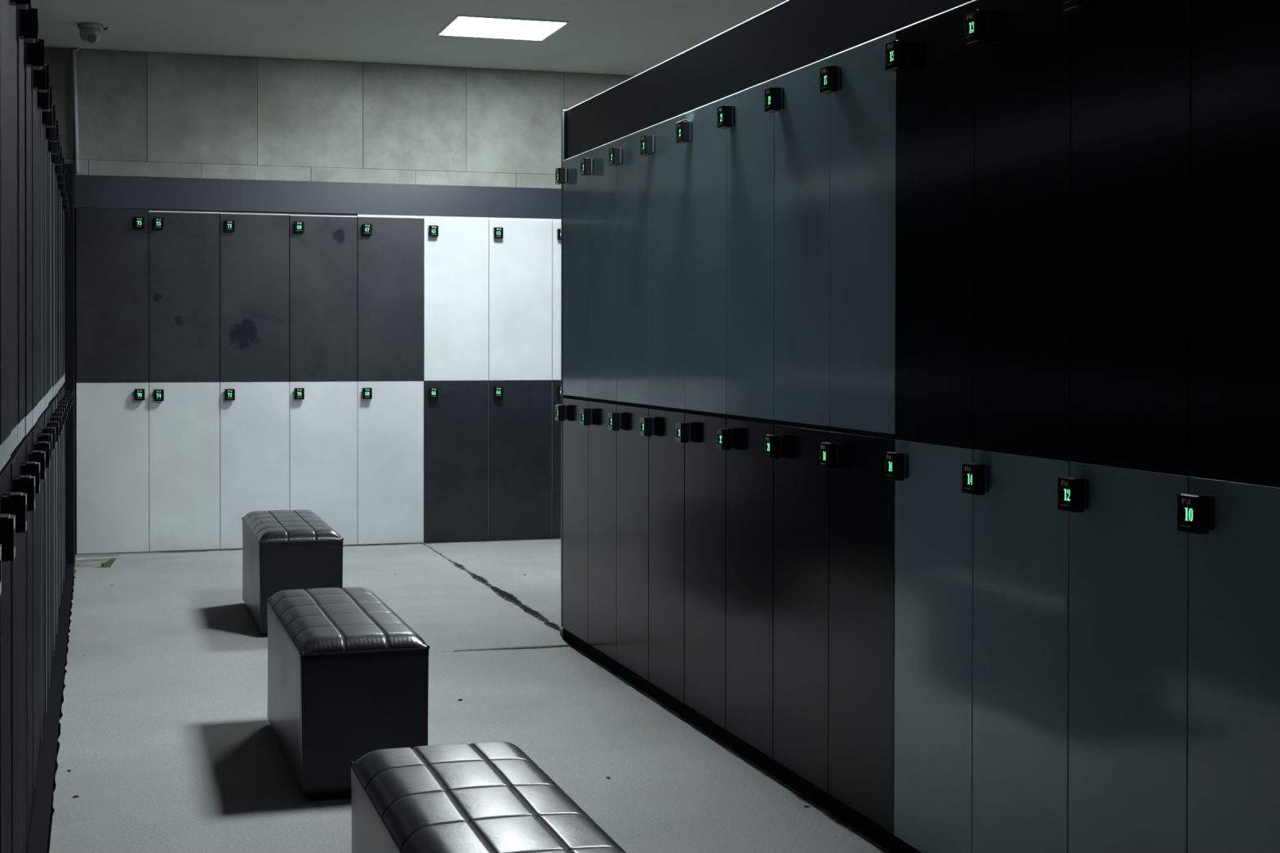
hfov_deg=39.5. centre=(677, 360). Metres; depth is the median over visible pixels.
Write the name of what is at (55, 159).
locker
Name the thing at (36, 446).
locker
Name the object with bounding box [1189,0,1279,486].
locker
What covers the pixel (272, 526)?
cushion
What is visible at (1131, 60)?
locker
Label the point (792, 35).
trim
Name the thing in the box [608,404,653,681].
locker
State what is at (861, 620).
locker
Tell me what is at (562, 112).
trim
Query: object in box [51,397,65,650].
locker
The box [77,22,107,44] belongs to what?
security camera
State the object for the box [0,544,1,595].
locker
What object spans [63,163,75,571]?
trim
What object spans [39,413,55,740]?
locker
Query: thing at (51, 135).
locker
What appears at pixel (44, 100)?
locker
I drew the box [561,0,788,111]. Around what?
trim
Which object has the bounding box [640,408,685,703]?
locker
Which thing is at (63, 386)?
locker
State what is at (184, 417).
locker
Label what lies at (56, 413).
locker
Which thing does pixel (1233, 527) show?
locker
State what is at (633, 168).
locker
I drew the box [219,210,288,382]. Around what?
locker
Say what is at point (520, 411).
locker
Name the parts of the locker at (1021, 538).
display glass, plate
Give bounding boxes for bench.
[241,510,343,636]
[266,586,430,799]
[349,741,626,852]
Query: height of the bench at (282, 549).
0.448 m
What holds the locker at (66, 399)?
on the baseboard at (38, 841)
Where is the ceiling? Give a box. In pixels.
[31,0,786,75]
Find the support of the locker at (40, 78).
on the locker at (36, 446)
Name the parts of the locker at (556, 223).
rail, display glass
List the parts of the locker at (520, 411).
display glass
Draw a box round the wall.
[44,47,634,549]
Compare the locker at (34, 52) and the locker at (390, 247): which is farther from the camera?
the locker at (390, 247)
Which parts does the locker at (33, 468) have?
door, plate, display glass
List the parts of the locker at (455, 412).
display glass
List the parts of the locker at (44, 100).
door, rail, plate, display glass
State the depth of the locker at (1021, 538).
3.79 m
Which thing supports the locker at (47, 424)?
on the baseboard at (38, 841)
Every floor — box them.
[47,549,891,852]
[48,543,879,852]
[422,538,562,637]
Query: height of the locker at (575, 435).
0.982 m
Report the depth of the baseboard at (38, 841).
5.54 m
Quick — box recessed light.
[436,13,569,40]
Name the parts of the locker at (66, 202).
door, display glass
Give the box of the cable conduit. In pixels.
[71,47,79,173]
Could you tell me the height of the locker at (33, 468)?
0.998 m
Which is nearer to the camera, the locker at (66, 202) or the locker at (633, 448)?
the locker at (633, 448)
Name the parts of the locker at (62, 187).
door, display glass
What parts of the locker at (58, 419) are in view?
door, display glass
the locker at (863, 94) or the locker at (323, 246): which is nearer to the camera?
the locker at (863, 94)
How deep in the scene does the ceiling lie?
9.71 m
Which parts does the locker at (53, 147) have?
plate, door, display glass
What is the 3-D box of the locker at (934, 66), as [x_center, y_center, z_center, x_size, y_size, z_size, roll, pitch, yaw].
[0.819,-0.309,4.259,0.541,1.007,0.416,0,1,-18]
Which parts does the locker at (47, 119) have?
door, rail, plate, display glass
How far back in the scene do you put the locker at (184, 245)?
10.53 m
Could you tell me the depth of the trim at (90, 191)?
10.75 m
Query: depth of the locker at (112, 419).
10.41 m
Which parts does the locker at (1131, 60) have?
display glass, rail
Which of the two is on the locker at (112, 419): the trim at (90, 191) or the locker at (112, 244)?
the locker at (112, 244)
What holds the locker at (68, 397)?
on the baseboard at (38, 841)
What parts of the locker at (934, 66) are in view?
display glass, plate, rail, rail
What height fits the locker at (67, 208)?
1.048 m
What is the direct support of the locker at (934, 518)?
on the baseboard at (870, 829)
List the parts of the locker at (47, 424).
door, display glass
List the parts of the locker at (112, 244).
display glass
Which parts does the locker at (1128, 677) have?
display glass, plate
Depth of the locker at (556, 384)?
11.23 m
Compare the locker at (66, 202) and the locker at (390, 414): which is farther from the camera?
the locker at (390, 414)
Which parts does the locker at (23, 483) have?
door, plate, display glass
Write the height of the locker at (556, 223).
1.018 m
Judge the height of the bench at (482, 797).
0.448 m
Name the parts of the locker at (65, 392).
door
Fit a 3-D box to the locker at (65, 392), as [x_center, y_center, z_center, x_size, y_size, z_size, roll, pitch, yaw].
[-3.514,0.619,9.509,0.540,0.998,0.414,0,1,-18]
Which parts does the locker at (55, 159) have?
door, rail, plate, display glass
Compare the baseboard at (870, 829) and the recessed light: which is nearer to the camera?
the baseboard at (870, 829)
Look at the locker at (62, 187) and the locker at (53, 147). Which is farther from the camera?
the locker at (62, 187)
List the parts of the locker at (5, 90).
rail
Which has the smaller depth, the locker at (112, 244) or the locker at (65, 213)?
the locker at (65, 213)
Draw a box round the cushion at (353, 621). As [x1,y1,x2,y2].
[267,586,429,656]
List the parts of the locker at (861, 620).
display glass, plate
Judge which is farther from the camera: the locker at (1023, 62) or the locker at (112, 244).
the locker at (112, 244)
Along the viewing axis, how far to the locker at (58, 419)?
6.37 m
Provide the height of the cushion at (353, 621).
0.050 m
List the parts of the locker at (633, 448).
display glass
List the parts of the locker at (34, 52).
rail, door, plate, display glass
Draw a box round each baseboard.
[26,564,73,852]
[75,537,560,559]
[565,630,921,852]
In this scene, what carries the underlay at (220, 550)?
on the floor at (91, 563)
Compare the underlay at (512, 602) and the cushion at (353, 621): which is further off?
the underlay at (512, 602)
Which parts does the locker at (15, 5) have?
plate, door, rail, display glass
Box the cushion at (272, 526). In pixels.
[242,510,342,543]
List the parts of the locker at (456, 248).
display glass, rail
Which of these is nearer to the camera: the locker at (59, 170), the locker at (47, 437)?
the locker at (47, 437)
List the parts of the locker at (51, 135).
rail, door, plate, display glass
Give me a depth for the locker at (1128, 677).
3.39 m
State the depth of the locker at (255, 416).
10.65 m
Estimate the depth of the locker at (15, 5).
3.66 m
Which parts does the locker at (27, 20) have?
door, rail, plate, display glass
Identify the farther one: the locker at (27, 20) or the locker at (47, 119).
the locker at (47, 119)
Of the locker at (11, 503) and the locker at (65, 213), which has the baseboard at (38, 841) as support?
the locker at (11, 503)
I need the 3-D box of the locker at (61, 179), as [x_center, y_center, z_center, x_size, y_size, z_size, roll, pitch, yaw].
[-2.864,-0.383,7.524,0.540,1.048,0.415,0,1,-18]
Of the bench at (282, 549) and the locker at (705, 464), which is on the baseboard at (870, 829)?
the locker at (705, 464)
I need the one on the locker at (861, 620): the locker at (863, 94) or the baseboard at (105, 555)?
the locker at (863, 94)
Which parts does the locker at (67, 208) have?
door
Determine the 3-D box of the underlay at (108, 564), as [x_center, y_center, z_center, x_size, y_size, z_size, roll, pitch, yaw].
[-3.231,1.158,10.082,0.074,0.011,0.582,0,1,-13]
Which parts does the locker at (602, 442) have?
display glass, plate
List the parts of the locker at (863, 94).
display glass, plate, rail, rail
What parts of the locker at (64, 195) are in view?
door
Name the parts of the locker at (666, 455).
display glass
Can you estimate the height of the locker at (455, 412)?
0.996 m
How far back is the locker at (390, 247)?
10.90 m
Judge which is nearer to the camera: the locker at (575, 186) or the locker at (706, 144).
the locker at (706, 144)
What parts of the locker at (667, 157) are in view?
display glass, plate, rail, rail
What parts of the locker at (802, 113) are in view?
display glass, plate, rail, rail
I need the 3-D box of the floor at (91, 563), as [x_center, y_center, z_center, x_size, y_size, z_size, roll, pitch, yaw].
[0.148,1.283,5.284,5.080,0.120,13.138,0,1,-18]
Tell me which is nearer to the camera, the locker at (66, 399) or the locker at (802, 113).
the locker at (802, 113)
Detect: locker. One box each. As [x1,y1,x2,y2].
[0,0,10,471]
[0,462,26,852]
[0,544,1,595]
[6,450,35,852]
[9,0,31,453]
[13,440,39,852]
[17,7,38,445]
[22,431,45,852]
[24,38,44,435]
[29,424,49,809]
[31,63,49,427]
[35,417,52,759]
[37,86,52,418]
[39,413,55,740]
[40,104,55,414]
[42,408,58,714]
[44,120,58,409]
[46,404,61,690]
[48,134,59,403]
[48,400,62,661]
[49,146,62,401]
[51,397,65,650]
[53,157,64,397]
[53,394,66,634]
[55,167,66,395]
[57,176,67,391]
[57,389,68,605]
[57,391,67,608]
[59,183,68,388]
[59,386,71,594]
[61,191,70,386]
[62,197,71,383]
[62,383,72,563]
[62,385,71,582]
[63,203,71,382]
[75,207,148,382]
[75,382,149,554]
[148,208,219,382]
[148,382,220,551]
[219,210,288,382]
[219,381,289,549]
[288,212,357,381]
[288,381,357,545]
[356,213,423,381]
[357,381,423,544]
[423,215,488,381]
[423,380,488,542]
[488,217,551,380]
[488,380,551,540]
[551,218,560,380]
[551,380,560,537]
[555,150,589,400]
[555,397,588,643]
[580,138,617,404]
[580,400,620,661]
[608,126,649,408]
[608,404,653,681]
[640,112,685,412]
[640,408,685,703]
[675,96,727,417]
[675,413,731,729]
[716,418,777,759]
[717,77,775,423]
[764,55,831,430]
[764,424,830,794]
[818,431,897,835]
[819,30,897,438]
[884,0,975,448]
[884,439,980,852]
[962,448,1072,852]
[964,0,1071,460]
[1057,461,1197,852]
[1059,0,1191,475]
[1177,476,1279,852]
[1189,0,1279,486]
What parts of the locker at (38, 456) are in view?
door, plate, display glass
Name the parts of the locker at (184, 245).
display glass, rail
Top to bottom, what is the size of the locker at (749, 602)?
0.982 m
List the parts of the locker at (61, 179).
door, rail, display glass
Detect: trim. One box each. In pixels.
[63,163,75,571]
[74,174,561,218]
[560,111,564,626]
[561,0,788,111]
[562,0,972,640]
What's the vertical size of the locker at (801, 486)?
0.982 m
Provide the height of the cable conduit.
0.726 m
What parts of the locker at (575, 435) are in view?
display glass, plate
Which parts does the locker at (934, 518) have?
display glass, plate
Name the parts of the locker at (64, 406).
door, display glass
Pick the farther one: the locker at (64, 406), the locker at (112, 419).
the locker at (112, 419)
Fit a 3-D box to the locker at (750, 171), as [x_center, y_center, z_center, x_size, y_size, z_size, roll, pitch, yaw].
[0.435,-0.323,5.449,0.541,1.007,0.416,0,1,-18]
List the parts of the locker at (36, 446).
door, plate, display glass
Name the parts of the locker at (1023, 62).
display glass, plate, rail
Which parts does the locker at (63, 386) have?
door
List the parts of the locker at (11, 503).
plate, door, display glass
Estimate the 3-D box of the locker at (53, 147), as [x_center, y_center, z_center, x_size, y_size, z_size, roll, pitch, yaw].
[-2.481,-0.369,6.338,0.540,1.048,0.415,0,1,-18]
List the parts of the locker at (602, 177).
display glass, rail, rail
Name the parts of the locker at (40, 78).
door, rail, plate, display glass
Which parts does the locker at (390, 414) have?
display glass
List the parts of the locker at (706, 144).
display glass, plate, rail, rail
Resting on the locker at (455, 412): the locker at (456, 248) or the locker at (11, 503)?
the locker at (456, 248)
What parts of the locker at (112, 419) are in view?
display glass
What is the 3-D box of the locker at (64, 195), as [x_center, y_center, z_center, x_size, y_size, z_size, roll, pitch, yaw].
[-3.124,-0.392,8.313,0.540,1.048,0.415,0,1,-18]
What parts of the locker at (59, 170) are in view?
rail, door, plate, display glass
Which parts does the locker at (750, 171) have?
display glass, plate, rail, rail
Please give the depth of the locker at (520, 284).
11.15 m
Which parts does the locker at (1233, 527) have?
display glass, plate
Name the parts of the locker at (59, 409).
door, display glass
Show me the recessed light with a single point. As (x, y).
(462, 25)
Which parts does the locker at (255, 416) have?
display glass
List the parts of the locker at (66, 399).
door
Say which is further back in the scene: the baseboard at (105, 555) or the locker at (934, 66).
the baseboard at (105, 555)
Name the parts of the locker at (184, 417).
display glass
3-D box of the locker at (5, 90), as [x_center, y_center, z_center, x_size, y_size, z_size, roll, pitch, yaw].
[-1.446,-0.333,3.180,0.540,1.048,0.415,0,1,-18]
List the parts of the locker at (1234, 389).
rail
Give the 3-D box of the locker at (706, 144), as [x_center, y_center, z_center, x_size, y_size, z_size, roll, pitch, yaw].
[0.307,-0.327,5.845,0.542,1.007,0.416,0,1,-18]
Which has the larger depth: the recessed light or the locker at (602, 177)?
the recessed light
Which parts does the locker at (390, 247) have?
display glass, rail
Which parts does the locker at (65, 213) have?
door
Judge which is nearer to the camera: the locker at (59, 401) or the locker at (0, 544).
the locker at (0, 544)
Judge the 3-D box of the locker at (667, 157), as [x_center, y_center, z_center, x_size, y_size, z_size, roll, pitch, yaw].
[0.179,-0.332,6.242,0.541,1.007,0.416,0,1,-18]
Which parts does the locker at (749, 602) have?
display glass, plate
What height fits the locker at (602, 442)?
0.982 m
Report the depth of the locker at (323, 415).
10.79 m
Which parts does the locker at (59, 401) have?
door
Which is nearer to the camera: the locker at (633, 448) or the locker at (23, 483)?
the locker at (23, 483)
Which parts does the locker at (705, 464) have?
display glass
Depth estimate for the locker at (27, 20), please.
3.98 m
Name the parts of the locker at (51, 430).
door, plate, display glass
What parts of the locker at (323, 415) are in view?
display glass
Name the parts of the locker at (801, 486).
display glass, plate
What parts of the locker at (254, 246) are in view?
display glass, rail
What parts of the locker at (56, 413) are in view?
door, display glass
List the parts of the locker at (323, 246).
display glass, rail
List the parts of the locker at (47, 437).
door, plate, display glass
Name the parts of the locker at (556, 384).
display glass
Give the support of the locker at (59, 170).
on the locker at (59, 409)
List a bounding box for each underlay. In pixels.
[97,558,115,568]
[160,550,227,553]
[496,593,562,638]
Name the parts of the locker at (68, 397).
door, display glass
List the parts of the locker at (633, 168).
display glass, plate, rail, rail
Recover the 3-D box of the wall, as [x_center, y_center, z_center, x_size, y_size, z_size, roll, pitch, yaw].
[-1.764,-0.333,11.210,5.080,2.976,0.648,0,1,-18]
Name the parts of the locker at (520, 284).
display glass, rail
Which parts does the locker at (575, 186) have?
display glass, rail, rail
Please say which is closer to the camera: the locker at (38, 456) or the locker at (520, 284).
the locker at (38, 456)

